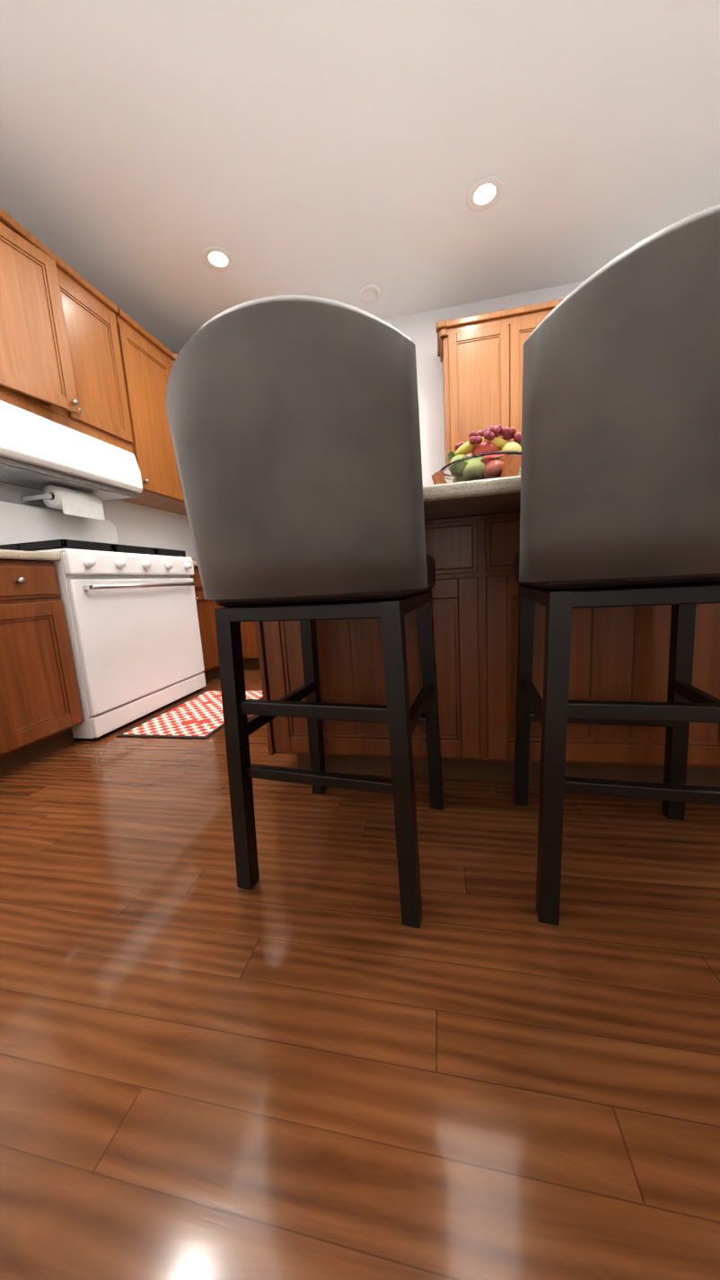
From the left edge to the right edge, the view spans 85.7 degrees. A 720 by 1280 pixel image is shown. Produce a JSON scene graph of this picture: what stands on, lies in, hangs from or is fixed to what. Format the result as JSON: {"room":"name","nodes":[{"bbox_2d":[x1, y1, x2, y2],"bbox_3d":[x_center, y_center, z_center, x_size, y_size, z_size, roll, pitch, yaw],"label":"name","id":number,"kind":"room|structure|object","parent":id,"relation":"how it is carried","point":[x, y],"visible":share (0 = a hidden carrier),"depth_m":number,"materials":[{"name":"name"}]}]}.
{"room":"kitchen","nodes":[
{"label":"kitchen","id":0,"kind":"room"},
{"bbox_2d":[0,482,196,559],"bbox_3d":[-2.308,-0.652,0.553,0.120,2.790,6.930,-2,9,12],"label":"wall","id":1,"kind":"structure","parent":0,"point":[135,524],"depth_m":3.08,"materials":[{"name":"paint"}]},
{"bbox_2d":[20,484,105,520],"bbox_3d":[-1.755,-0.803,2.313,0.254,0.162,0.308,-2,9,12],"label":"paper towel","id":2,"kind":"object","parent":1,"relation":"attached to","point":[70,502],"visible":1,"depth_m":2.23,"materials":[{"name":"white paper"}]},
{"bbox_2d":[0,208,132,453],"bbox_3d":[-1.726,-1.476,2.087,0.444,1.100,0.970,-2,9,12],"label":"upper cabinet","id":3,"kind":"object","parent":1,"relation":"attached to","point":[60,360],"visible":0.88,"depth_m":2.01,"materials":[{"name":"brown wood"}]},
{"bbox_2d":[0,400,142,501],"bbox_3d":[-1.721,-1.020,2.188,0.384,0.285,0.876,-2,9,12],"label":"range hood","id":4,"kind":"object","parent":1,"relation":"attached to","point":[39,452],"visible":0.98,"depth_m":2.07,"materials":[{"name":"metal"}]},
{"bbox_2d":[114,307,184,508],"bbox_3d":[-1.585,-1.613,2.929,0.390,1.098,0.750,-2,9,12],"label":"upper cabinet","id":5,"kind":"object","parent":1,"relation":"attached to","point":[148,359],"depth_m":2.74,"materials":[{"name":"brown wood"}]},
{"bbox_2d":[0,668,719,1279],"bbox_3d":[4.804,0.456,-0.086,17.000,0.060,8.100,-2,9,12],"label":"floor","id":6,"kind":"structure","parent":0,"point":[309,1056],"depth_m":0.60,"materials":[{"name":"brown wood"}]},
{"bbox_2d":[0,500,206,740],"bbox_3d":[-1.501,-0.167,2.285,0.710,1.210,0.920,-2,9,12],"label":"gas range","id":7,"kind":"object","parent":6,"relation":"on","point":[132,623],"visible":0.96,"depth_m":2.08,"materials":[{"name":"metal"}]},
{"bbox_2d":[0,560,224,776],"bbox_3d":[-1.497,-0.022,2.485,0.650,0.862,2.832,-2,9,12],"label":"base cabinet","id":8,"kind":"object","parent":6,"relation":"on","point":[40,712],"visible":0.5,"depth_m":1.66,"materials":[{"name":"brown wood"}]},
{"bbox_2d":[0,549,61,561],"bbox_3d":[-1.732,-0.349,1.417,0.638,0.131,0.779,-2,9,12],"label":"countertop","id":9,"kind":"structure","parent":8,"relation":"on","point":[23,556],"depth_m":1.61,"materials":[{"name":"beige stone"}]},
{"bbox_2d":[115,690,263,738],"bbox_3d":[-0.893,0.408,2.264,0.500,0.008,0.790,-2,9,12],"label":"area rug","id":10,"kind":"object","parent":6,"relation":"on","point":[200,715],"visible":0.75,"depth_m":2.09,"materials":[{"name":"woven fabric"},{"name":"rubber"}]},
{"bbox_2d":[240,622,259,668],"bbox_3d":[-0.826,-0.213,3.463,0.381,0.862,0.616,-2,9,12],"label":"base cabinet","id":11,"kind":"object","parent":6,"relation":"on","point":[249,647],"visible":0.02,"depth_m":3.19,"materials":[{"name":"brown wood"}]},
{"bbox_2d":[191,558,197,567],"bbox_3d":[-0.049,-0.609,2.982,3.318,0.295,1.122,-2,9,12],"label":"countertop","id":12,"kind":"structure","parent":11,"relation":"on","point":[195,564],"depth_m":2.72,"materials":[{"name":"stone"}]},
{"bbox_2d":[165,294,444,928],"bbox_3d":[-0.071,-0.005,0.938,0.514,1.127,0.577,-2,9,12],"label":"stool","id":13,"kind":"object","parent":6,"relation":"on","point":[293,424],"visible":1,"depth_m":0.67,"materials":[{"name":"leather"}]},
{"bbox_2d":[254,512,719,787],"bbox_3d":[0.794,-0.004,1.460,2.204,0.862,0.722,-2,9,12],"label":"kitchen island","id":14,"kind":"object","parent":6,"relation":"on","point":[619,653],"visible":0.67,"depth_m":1.18,"materials":[{"name":"brown wood"}]},
{"bbox_2d":[422,475,520,520],"bbox_3d":[0.749,-0.429,1.268,2.255,0.036,1.030,-2,9,12],"label":"island countertop","id":15,"kind":"structure","parent":14,"relation":"on","point":[489,496],"depth_m":0.88,"materials":[{"name":"beige stone"}]},
{"bbox_2d":[431,424,521,484],"bbox_3d":[0.423,-0.573,1.305,0.390,0.274,0.390,-2,9,12],"label":"fruit bowl","id":16,"kind":"object","parent":15,"relation":"on","point":[486,459],"visible":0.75,"depth_m":1.23,"materials":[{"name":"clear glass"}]},
{"bbox_2d":[513,203,719,925],"bbox_3d":[0.568,-0.024,0.809,0.497,1.127,0.568,-2,9,12],"label":"stool","id":17,"kind":"object","parent":6,"relation":"on","point":[620,469],"visible":1,"depth_m":0.59,"materials":[{"name":"leather"}]},
{"bbox_2d":[0,0,719,354],"bbox_3d":[3.548,-2.263,-0.890,12.260,0.120,6.930,-2,9,12],"label":"ceiling","id":18,"kind":"structure","parent":0,"point":[341,151],"depth_m":1.88,"materials":[{"name":"paint"}]},
{"bbox_2d":[201,245,234,271],"bbox_3d":[-0.910,-2.443,2.491,0.200,0.011,0.200,-2,9,12],"label":"recessed light","id":19,"kind":"object","parent":18,"relation":"in","point":[218,258],"visible":1,"depth_m":2.49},
{"bbox_2d":[358,283,382,303],"bbox_3d":[0.074,-2.562,2.873,0.180,0.012,0.180,-2,9,12],"label":"speaker","id":20,"kind":"object","parent":18,"relation":"attached to","point":[370,293],"visible":1,"depth_m":2.87},
{"bbox_2d":[465,175,503,211],"bbox_3d":[0.698,-2.492,2.171,0.200,0.011,0.200,-2,9,12],"label":"recessed light","id":21,"kind":"object","parent":18,"relation":"in","point":[485,193],"visible":1,"depth_m":2.17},
{"bbox_2d":[384,280,585,485],"bbox_3d":[1.325,-1.287,3.237,5.950,2.790,0.120,-2,9,12],"label":"wall","id":22,"kind":"structure","parent":0,"point":[418,330],"depth_m":3.16,"materials":[{"name":"paint"}]},
{"bbox_2d":[158,352,187,516],"bbox_3d":[-1.090,-1.695,3.266,1.228,1.098,0.660,-2,9,12],"label":"upper cabinet","id":23,"kind":"object","parent":22,"relation":"attached to","point":[176,509],"depth_m":3.29,"materials":[{"name":"brown wood"}]},
{"bbox_2d":[435,298,563,464],"bbox_3d":[1.112,-1.767,2.964,1.010,1.134,0.428,-2,9,12],"label":"upper cabinet","id":24,"kind":"object","parent":22,"relation":"attached to","point":[481,357],"visible":0.33,"depth_m":2.80,"materials":[{"name":"brown wood"}]}
]}

